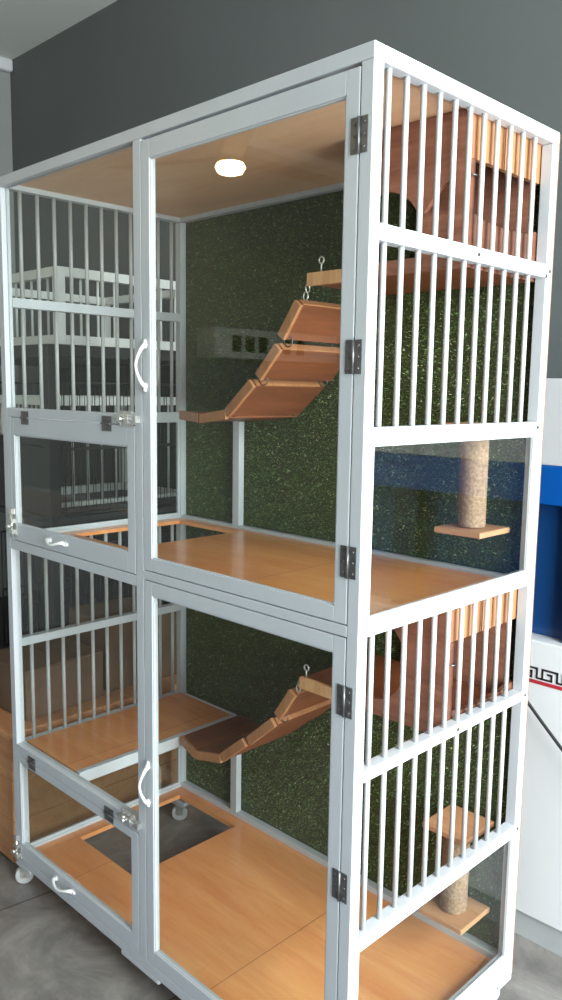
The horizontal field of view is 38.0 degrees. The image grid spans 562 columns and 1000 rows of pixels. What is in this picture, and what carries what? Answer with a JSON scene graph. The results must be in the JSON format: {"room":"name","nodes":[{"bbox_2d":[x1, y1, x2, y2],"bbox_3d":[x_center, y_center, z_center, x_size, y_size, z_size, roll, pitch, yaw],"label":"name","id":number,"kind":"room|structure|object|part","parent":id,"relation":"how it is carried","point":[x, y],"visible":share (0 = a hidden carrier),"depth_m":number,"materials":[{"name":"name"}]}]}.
{"room":"pet shop","nodes":[
{"label":"pet shop","id":0,"kind":"room"},
{"bbox_2d":[0,70,23,596],"bbox_3d":[-3.750,-0.586,2.745,0.100,3.348,6.100,8,11,44],"label":"wall","id":1,"kind":"structure","parent":0,"point":[6,161],"depth_m":4.71,"materials":[{"name":"grey paint"}]},
{"bbox_2d":[0,56,12,72],"bbox_3d":[-3.674,-2.203,2.476,0.045,0.070,6.100,8,11,44],"label":"trim","id":2,"kind":"structure","parent":1,"relation":"attached to","point":[6,64],"depth_m":4.58,"materials":[{"name":"white laminate"}]},
{"bbox_2d":[0,0,116,59],"bbox_3d":[-1.557,-1.977,0.392,6.200,0.100,6.300,8,11,44],"label":"ceiling","id":3,"kind":"structure","parent":0,"point":[24,24],"depth_m":4.10,"materials":[{"name":"paint"}]},
{"bbox_2d":[0,802,561,999],"bbox_3d":[-1.608,1.440,0.852,6.200,0.100,6.300,8,11,44],"label":"floor","id":4,"kind":"structure","parent":0,"point":[49,950],"depth_m":2.22,"materials":[{"name":"concrete"}]},
{"bbox_2d":[0,344,175,649],"bbox_3d":[-1.037,0.161,3.794,1.350,1.668,0.832,8,11,44],"label":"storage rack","id":5,"kind":"object","parent":4,"relation":"on","point":[52,518],"visible":0.27,"depth_m":3.77,"materials":[{"name":"metal"}]},
{"bbox_2d":[0,434,61,516],"bbox_3d":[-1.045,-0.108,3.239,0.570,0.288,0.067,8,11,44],"label":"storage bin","id":6,"kind":"object","parent":5,"relation":"on","point":[32,450],"visible":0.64,"depth_m":3.10,"materials":[{"name":"black plastic"}]},
{"bbox_3d":[-1.043,-0.238,3.222,0.570,0.024,0.067,8,11,44],"label":"lid","id":7,"kind":"part","parent":6,"relation":"part of","materials":[{"name":"grey plastic"}]},
{"bbox_2d":[0,587,103,649],"bbox_3d":[-1.045,0.602,3.853,1.348,0.022,0.810,8,11,44],"label":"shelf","id":8,"kind":"object","parent":5,"relation":"attached to","point":[82,592],"depth_m":4.15,"materials":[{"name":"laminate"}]},
{"bbox_3d":[-0.851,0.286,3.058,0.035,1.622,0.035,8,11,44],"label":"post","id":9,"kind":"part","parent":5,"relation":"part of","materials":[{"name":"white metal"}]},
{"bbox_2d":[0,382,113,486],"bbox_3d":[-1.251,-0.315,3.942,0.566,0.503,0.666,8,11,44],"label":"wire crate","id":10,"kind":"object","parent":5,"relation":"on","point":[82,481],"visible":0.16,"depth_m":4.02,"materials":[{"name":"metal"}]},
{"bbox_3d":[-1.019,-0.343,4.175,0.497,0.497,0.003,8,11,44],"label":"wire panel","id":11,"kind":"part","parent":10,"relation":"part of","materials":[{"name":"grey metal"}]},
{"bbox_2d":[61,474,109,486],"bbox_3d":[-1.254,-0.081,3.974,0.540,0.016,0.640,8,11,44],"label":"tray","id":12,"kind":"object","parent":10,"relation":"on","point":[68,478],"depth_m":4.02,"materials":[{"name":"metal"}]},
{"bbox_3d":[-1.236,0.083,4.524,0.035,1.622,0.035,8,11,44],"label":"post","id":13,"kind":"part","parent":5,"relation":"part of","materials":[{"name":"white metal"}]},
{"bbox_2d":[0,266,175,350],"bbox_3d":[-0.831,-0.776,3.475,0.790,0.276,0.730,8,11,44],"label":"cage","id":14,"kind":"object","parent":5,"relation":"on","point":[30,276],"visible":0.34,"depth_m":3.09,"materials":[{"name":"white metal"}]},
{"bbox_3d":[-1.078,-0.626,3.246,0.722,0.034,0.034,8,11,44],"label":"rail","id":15,"kind":"part","parent":14,"relation":"part of","materials":[{"name":"white plastic"}]},
{"bbox_3d":[-1.074,-0.867,3.214,0.722,0.034,0.034,8,11,44],"label":"rail","id":16,"kind":"part","parent":14,"relation":"part of","materials":[{"name":"white plastic"}]},
{"bbox_3d":[-1.098,-0.935,3.723,0.034,0.034,0.662,8,11,44],"label":"rail","id":17,"kind":"part","parent":14,"relation":"part of","materials":[{"name":"white plastic"}]},
{"bbox_3d":[-0.807,-0.707,2.967,0.034,0.276,0.034,8,11,44],"label":"post","id":18,"kind":"part","parent":14,"relation":"part of","materials":[{"name":"white plastic"}]},
{"bbox_3d":[-0.855,-0.845,3.984,0.034,0.276,0.034,8,11,44],"label":"post","id":19,"kind":"part","parent":14,"relation":"part of","materials":[{"name":"white plastic"}]},
{"bbox_3d":[-0.564,-0.616,3.229,0.034,0.034,0.662,8,11,44],"label":"rail","id":20,"kind":"part","parent":14,"relation":"part of","materials":[{"name":"white plastic"}]},
{"bbox_3d":[-0.561,-0.857,3.196,0.034,0.034,0.662,8,11,44],"label":"rail","id":21,"kind":"part","parent":14,"relation":"part of","materials":[{"name":"white plastic"}]},
{"bbox_3d":[-0.585,-0.925,3.705,0.722,0.034,0.034,8,11,44],"label":"rail","id":22,"kind":"part","parent":14,"relation":"part of","materials":[{"name":"white plastic"}]},
{"bbox_2d":[0,395,175,507],"bbox_3d":[-0.816,-0.224,3.527,0.495,0.447,0.670,8,11,44],"label":"cage","id":23,"kind":"object","parent":5,"relation":"on","point":[32,400],"visible":0.19,"depth_m":3.37,"materials":[{"name":"white metal"}]},
{"bbox_3d":[-1.204,-0.221,3.463,0.034,0.447,0.034,8,11,44],"label":"post","id":24,"kind":"part","parent":23,"relation":"part of","materials":[{"name":"white metal"}]},
{"bbox_3d":[-1.037,-0.402,3.275,0.427,0.034,0.034,8,11,44],"label":"rail","id":25,"kind":"part","parent":23,"relation":"part of","materials":[{"name":"white plastic"}]},
{"bbox_3d":[-0.977,-0.453,3.659,0.034,0.034,0.602,8,11,44],"label":"rail","id":26,"kind":"part","parent":23,"relation":"part of","materials":[{"name":"white plastic"}]},
{"bbox_3d":[-0.983,-0.044,3.715,0.034,0.034,0.602,8,11,44],"label":"rail","id":27,"kind":"part","parent":23,"relation":"part of","materials":[{"name":"white plastic"}]},
{"bbox_3d":[-0.649,-0.405,3.339,0.034,0.034,0.602,8,11,44],"label":"rail","id":28,"kind":"part","parent":23,"relation":"part of","materials":[{"name":"white plastic"}]},
{"bbox_3d":[-0.655,0.004,3.394,0.034,0.034,0.602,8,11,44],"label":"rail","id":29,"kind":"part","parent":23,"relation":"part of","materials":[{"name":"white plastic"}]},
{"bbox_3d":[-0.756,-0.275,3.911,0.034,0.447,0.034,8,11,44],"label":"post","id":30,"kind":"part","parent":23,"relation":"part of","materials":[{"name":"white plastic"}]},
{"bbox_3d":[-0.596,-0.046,3.779,0.427,0.034,0.034,8,11,44],"label":"rail","id":31,"kind":"part","parent":23,"relation":"part of","materials":[{"name":"white plastic"}]},
{"bbox_2d":[0,516,175,646],"bbox_3d":[-0.784,0.379,3.560,0.505,0.503,0.666,8,11,44],"label":"wire crate","id":32,"kind":"object","parent":5,"relation":"on","point":[1,532],"visible":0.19,"depth_m":3.48,"materials":[{"name":"metal"}]},
{"bbox_3d":[-1.016,0.407,3.327,0.437,0.497,0.003,8,11,44],"label":"wire panel","id":33,"kind":"part","parent":32,"relation":"part of","materials":[{"name":"white metal"}]},
{"bbox_3d":[-0.962,0.353,3.734,0.003,0.497,0.597,8,11,44],"label":"wire panel","id":34,"kind":"part","parent":32,"relation":"part of","materials":[{"name":"white metal"}]},
{"bbox_3d":[-0.607,0.405,3.386,0.003,0.497,0.597,8,11,44],"label":"wire panel","id":35,"kind":"part","parent":32,"relation":"part of","materials":[{"name":"white metal"}]},
{"bbox_3d":[-0.552,0.351,3.792,0.437,0.497,0.003,8,11,44],"label":"wire panel","id":36,"kind":"part","parent":32,"relation":"part of","materials":[{"name":"white metal"}]},
{"bbox_2d":[0,490,175,523],"bbox_3d":[-1.035,-0.022,3.769,1.348,0.022,0.810,8,11,44],"label":"shelf","id":37,"kind":"object","parent":5,"relation":"attached to","point":[50,518],"depth_m":3.18,"materials":[{"name":"metal"}]},
{"bbox_2d":[59,382,175,515],"bbox_3d":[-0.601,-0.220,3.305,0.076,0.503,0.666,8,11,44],"label":"wire crate","id":38,"kind":"object","parent":5,"relation":"on","point":[164,499],"visible":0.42,"depth_m":3.20,"materials":[{"name":"metal"}]},
{"bbox_3d":[-0.833,-0.192,3.072,0.003,0.497,0.003,8,11,44],"label":"wire panel","id":39,"kind":"part","parent":38,"relation":"part of","materials":[{"name":"black metal"}]},
{"bbox_2d":[62,496,175,512],"bbox_3d":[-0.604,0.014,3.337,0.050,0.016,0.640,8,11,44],"label":"tray","id":40,"kind":"object","parent":38,"relation":"on","point":[170,499],"depth_m":3.22,"materials":[{"name":"metal"}]},
{"bbox_3d":[-0.748,0.146,4.087,1.350,1.608,0.010,8,11,44],"label":"panel","id":41,"kind":"part","parent":5,"relation":"part of","materials":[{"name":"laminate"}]},
{"bbox_3d":[-0.738,0.156,4.037,0.035,1.622,0.035,8,11,44],"label":"post","id":42,"kind":"part","parent":5,"relation":"part of","materials":[{"name":"white metal"}]},
{"bbox_2d":[0,674,176,862],"bbox_3d":[-0.707,0.892,2.954,0.410,0.453,0.792,8,11,44],"label":"wooden cabinet","id":43,"kind":"object","parent":4,"relation":"on","point":[51,810],"visible":0.29,"depth_m":2.66,"materials":[{"name":"beige wood"}]},
{"bbox_2d":[0,637,102,720],"bbox_3d":[-0.810,0.600,2.790,0.260,0.164,0.300,7,10,41],"label":"cardboard box","id":44,"kind":"object","parent":43,"relation":"on","point":[40,680],"visible":0.82,"depth_m":2.71,"materials":[{"name":"cardboard"}]},
{"bbox_3d":[-0.704,0.677,2.925,0.410,0.020,0.792,8,11,44],"label":"lid","id":45,"kind":"part","parent":43,"relation":"part of","materials":[{"name":"beige wood"}]},
{"bbox_2d":[69,596,176,690],"bbox_3d":[-0.585,0.527,3.060,0.310,0.244,0.290,-6,10,-40],"label":"cardboard box","id":46,"kind":"object","parent":43,"relation":"on","point":[113,605],"visible":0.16,"depth_m":2.94,"materials":[{"name":"cardboard"}]},
{"bbox_2d":[0,40,560,999],"bbox_3d":[-0.115,0.191,2.136,1.329,2.078,0.680,8,11,44],"label":"cage","id":47,"kind":"object","parent":4,"relation":"on","point":[309,538],"visible":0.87,"depth_m":2.05,"materials":[{"name":"white paint"}]},
{"bbox_3d":[-0.778,0.111,2.363,0.026,1.946,0.026,8,11,44],"label":"post","id":48,"kind":"part","parent":47,"relation":"part of","materials":[{"name":"white metal"}]},
{"bbox_3d":[-0.601,0.113,2.148,0.106,0.018,0.027,8,11,44],"label":"handle","id":49,"kind":"part","parent":47,"relation":"part of","materials":[{"name":"white plastic"}]},
{"bbox_3d":[-0.619,1.082,2.282,0.116,0.018,0.027,8,11,44],"label":"handle","id":50,"kind":"part","parent":47,"relation":"part of","materials":[{"name":"white plastic"}]},
{"bbox_3d":[-0.544,-0.217,2.091,0.614,0.024,0.026,8,11,44],"label":"rail","id":51,"kind":"part","parent":47,"relation":"part of","materials":[{"name":"white metal"}]},
{"bbox_3d":[-0.544,-0.029,2.107,0.594,0.348,0.018,8,11,44],"label":"door","id":52,"kind":"part","parent":47,"relation":"part of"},
{"bbox_3d":[-0.550,0.157,2.142,0.614,0.026,0.026,8,11,44],"label":"rail","id":53,"kind":"part","parent":47,"relation":"part of","materials":[{"name":"white metal"}]},
{"bbox_3d":[-0.559,0.771,2.224,0.614,0.031,0.026,8,11,44],"label":"rail","id":54,"kind":"part","parent":47,"relation":"part of","materials":[{"name":"white metal"}]},
{"bbox_3d":[-0.565,0.948,2.245,0.611,0.321,0.018,8,11,44],"label":"door","id":55,"kind":"part","parent":47,"relation":"part of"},
{"bbox_3d":[-0.545,-0.893,2.450,0.026,0.026,0.592,8,11,44],"label":"rail","id":56,"kind":"part","parent":47,"relation":"part of","materials":[{"name":"white metal"}]},
{"bbox_3d":[-0.550,-0.578,2.493,0.026,0.027,0.592,8,11,44],"label":"rail","id":57,"kind":"part","parent":47,"relation":"part of","materials":[{"name":"white metal"}]},
{"bbox_3d":[-0.564,0.393,2.623,0.026,0.025,0.592,8,11,44],"label":"rail","id":58,"kind":"part","parent":47,"relation":"part of","materials":[{"name":"white metal"}]},
{"bbox_3d":[-0.569,0.711,2.666,0.026,0.025,0.592,8,11,44],"label":"rail","id":59,"kind":"part","parent":47,"relation":"part of","materials":[{"name":"white metal"}]},
{"bbox_3d":[-0.335,1.156,2.047,1.314,0.026,0.026,8,11,44],"label":"rail","id":60,"kind":"part","parent":47,"relation":"part of","materials":[{"name":"white metal"}]},
{"bbox_3d":[-0.574,1.057,2.712,0.026,0.038,0.592,8,11,44],"label":"rail","id":61,"kind":"part","parent":47,"relation":"part of","materials":[{"name":"white metal"}]},
{"bbox_3d":[-0.555,-0.258,2.536,0.026,0.026,0.592,8,11,44],"label":"rail","id":62,"kind":"part","parent":47,"relation":"part of","materials":[{"name":"white metal"}]},
{"bbox_3d":[-0.560,0.087,2.582,0.026,0.025,0.592,8,11,44],"label":"rail","id":63,"kind":"part","parent":47,"relation":"part of","materials":[{"name":"white metal"}]},
{"bbox_3d":[-0.321,0.178,1.916,0.028,1.946,0.026,8,11,44],"label":"post","id":64,"kind":"part","parent":47,"relation":"part of","materials":[{"name":"white metal"}]},
{"bbox_3d":[-0.312,-0.299,1.812,0.018,0.119,0.027,8,11,44],"label":"handle","id":65,"kind":"part","parent":47,"relation":"part of","materials":[{"name":"white plastic"}]},
{"bbox_3d":[-0.327,0.681,1.943,0.018,0.119,0.027,8,11,44],"label":"handle","id":66,"kind":"part","parent":47,"relation":"part of","materials":[{"name":"white plastic"}]},
{"bbox_3d":[-0.342,0.059,2.800,0.026,1.946,0.026,8,11,44],"label":"post","id":67,"kind":"part","parent":47,"relation":"part of","materials":[{"name":"white metal"}]},
{"bbox_3d":[-0.306,-0.800,1.784,1.314,0.026,0.026,8,11,44],"label":"rail","id":68,"kind":"part","parent":47,"relation":"part of","materials":[{"name":"white metal"}]},
{"bbox_3d":[-0.149,0.886,2.699,0.030,0.298,0.022,8,11,44],"label":"post","id":69,"kind":"part","parent":47,"relation":"part of","materials":[{"name":"white metal"}]},
{"bbox_3d":[-0.135,-0.083,2.569,0.030,0.328,0.022,8,11,44],"label":"post","id":70,"kind":"part","parent":47,"relation":"part of","materials":[{"name":"white metal"}]},
{"bbox_3d":[-0.088,-0.831,2.002,1.260,0.009,0.592,8,11,44],"label":"roof panel","id":71,"kind":"part","parent":47,"relation":"part of","materials":[{"name":"beige wood"}]},
{"bbox_3d":[-0.091,0.204,1.690,0.616,0.021,0.026,8,11,44],"label":"rail","id":72,"kind":"part","parent":47,"relation":"part of","materials":[{"name":"white metal"}]},
{"bbox_3d":[-0.102,0.696,1.753,0.613,0.966,0.018,8,11,44],"label":"door","id":73,"kind":"part","parent":47,"relation":"part of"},
{"bbox_3d":[-0.087,-0.277,1.623,0.613,0.947,0.018,8,11,44],"label":"door","id":74,"kind":"part","parent":47,"relation":"part of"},
{"bbox_2d":[180,680,330,762],"bbox_3d":[-0.045,0.591,2.365,0.518,0.355,0.277,8,11,44],"label":"bridge","id":75,"kind":"object","parent":47,"relation":"hanging from","point":[219,742],"visible":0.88,"depth_m":2.32,"materials":[{"name":"brown wood"}]},
{"bbox_2d":[179,284,340,422],"bbox_3d":[-0.031,-0.382,2.235,0.520,0.346,0.277,8,11,44],"label":"bridge","id":76,"kind":"object","parent":47,"relation":"hanging from","point":[290,376],"visible":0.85,"depth_m":2.13,"materials":[{"name":"brown wood"}]},
{"bbox_3d":[0.101,1.080,2.481,1.260,0.020,0.026,8,11,44],"label":"rail","id":77,"kind":"part","parent":47,"relation":"part of","materials":[{"name":"white metal"}]},
{"bbox_3d":[0.113,0.128,2.351,1.260,0.025,0.020,8,11,44],"label":"rail","id":78,"kind":"part","parent":47,"relation":"part of","materials":[{"name":"white metal"}]},
{"bbox_3d":[0.137,0.245,1.467,0.026,1.946,0.026,8,11,44],"label":"post","id":79,"kind":"part","parent":47,"relation":"part of","materials":[{"name":"white metal"}]},
{"bbox_3d":[0.130,-0.852,2.221,1.314,0.026,0.026,8,11,44],"label":"rail","id":80,"kind":"part","parent":47,"relation":"part of","materials":[{"name":"white metal"}]},
{"bbox_2d":[299,589,517,731],"bbox_3d":[0.306,0.340,1.976,0.442,0.289,0.292,8,11,44],"label":"house","id":81,"kind":"object","parent":47,"relation":"in","point":[319,683],"visible":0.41,"depth_m":1.84,"materials":[{"name":"brown wood"}]},
{"bbox_2d":[307,108,541,294],"bbox_3d":[0.320,-0.644,1.844,0.442,0.306,0.292,8,11,44],"label":"house","id":82,"kind":"object","parent":47,"relation":"attached to","point":[330,278],"visible":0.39,"depth_m":1.69,"materials":[{"name":"brown wood"}]},
{"bbox_2d":[318,256,324,270],"bbox_3d":[0.094,-0.547,1.886,0.018,0.034,0.004,8,11,44],"label":"screw eye","id":83,"kind":"object","parent":82,"relation":"on","point":[320,257],"visible":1,"depth_m":1.89,"materials":[{"name":"silver metal"}]},
{"bbox_3d":[0.346,0.821,1.767,0.026,0.025,0.592,8,11,44],"label":"rail","id":84,"kind":"part","parent":47,"relation":"part of","materials":[{"name":"white metal"}]},
{"bbox_3d":[0.351,0.486,1.722,0.026,0.023,0.592,8,11,44],"label":"rail","id":85,"kind":"part","parent":47,"relation":"part of","materials":[{"name":"white metal"}]},
{"bbox_3d":[0.355,0.207,1.684,0.026,0.028,0.592,8,11,44],"label":"rail","id":86,"kind":"part","parent":47,"relation":"part of","materials":[{"name":"white metal"}]},
{"bbox_3d":[0.360,-0.140,1.638,0.026,0.026,0.592,8,11,44],"label":"rail","id":87,"kind":"part","parent":47,"relation":"part of","materials":[{"name":"white metal"}]},
{"bbox_2d":[419,805,493,934],"bbox_3d":[0.434,0.910,2.021,0.124,0.242,0.132,8,11,44],"label":"post","id":88,"kind":"object","parent":47,"relation":"attached to","point":[452,908],"visible":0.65,"depth_m":2.00,"materials":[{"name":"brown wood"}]},
{"bbox_3d":[0.433,1.023,2.036,0.124,0.014,0.132,8,11,44],"label":"plate","id":89,"kind":"part","parent":88,"relation":"part of","materials":[{"name":"brown wood"}]},
{"bbox_3d":[0.436,0.797,2.006,0.124,0.014,0.132,8,11,44],"label":"plate","id":90,"kind":"part","parent":88,"relation":"part of","materials":[{"name":"brown wood"}]},
{"bbox_3d":[0.365,-0.480,1.592,0.026,0.028,0.592,8,11,44],"label":"rail","id":91,"kind":"part","parent":47,"relation":"part of","materials":[{"name":"white metal"}]},
{"bbox_3d":[0.369,-0.759,1.554,0.026,0.026,0.592,8,11,44],"label":"rail","id":92,"kind":"part","parent":47,"relation":"part of","materials":[{"name":"white metal"}]},
{"bbox_2d":[434,422,509,538],"bbox_3d":[0.449,-0.050,1.892,0.124,0.255,0.132,8,11,44],"label":"post","id":93,"kind":"object","parent":47,"relation":"attached to","point":[471,523],"visible":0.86,"depth_m":1.87,"materials":[{"name":"beige fabric"}]},
{"bbox_3d":[0.450,-0.170,1.876,0.124,0.014,0.132,8,11,44],"label":"plate","id":94,"kind":"part","parent":93,"relation":"part of","materials":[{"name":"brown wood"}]},
{"bbox_3d":[0.447,0.069,1.908,0.124,0.014,0.132,8,11,44],"label":"plate","id":95,"kind":"part","parent":93,"relation":"part of","materials":[{"name":"brown wood"}]},
{"bbox_3d":[0.341,1.182,1.815,0.026,0.055,0.592,8,11,44],"label":"rail","id":96,"kind":"part","parent":47,"relation":"part of","materials":[{"name":"white metal"}]},
{"bbox_3d":[0.101,1.103,2.484,1.314,0.026,0.026,8,11,44],"label":"rail","id":97,"kind":"part","parent":47,"relation":"part of","materials":[{"name":"white metal"}]},
{"bbox_3d":[0.573,0.193,1.904,0.026,1.946,0.026,8,11,44],"label":"post","id":98,"kind":"part","parent":47,"relation":"part of","materials":[{"name":"white metal"}]},
{"bbox_2d":[515,378,561,956],"bbox_3d":[1.300,0.512,1.864,2.370,1.555,0.414,8,11,44],"label":"reception desk","id":99,"kind":"object","parent":4,"relation":"on","point":[538,919],"depth_m":2.19,"materials":[{"name":"white laminate"}]},
{"bbox_2d":[528,701,561,751],"bbox_3d":[0.868,0.759,1.949,0.012,0.733,1.060,-5,10,-39],"label":"power cable","id":100,"kind":"object","parent":99,"relation":"hanging from","point":[533,710],"visible":0.3,"depth_m":2.14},
{"bbox_3d":[1.326,0.243,1.850,2.370,0.367,0.351,8,11,44],"label":"recess panel","id":101,"kind":"part","parent":99,"relation":"part of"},
{"bbox_3d":[1.311,-0.148,1.776,2.370,0.223,0.411,8,11,44],"label":"panel","id":102,"kind":"part","parent":99,"relation":"part of","materials":[{"name":"white laminate"}]},
{"bbox_2d":[10,0,561,591],"bbox_3d":[0.598,-0.530,2.809,6.000,3.348,0.100,8,11,44],"label":"wall","id":103,"kind":"structure","parent":0,"point":[128,64],"depth_m":3.56,"materials":[{"name":"grey paint"}]}
]}

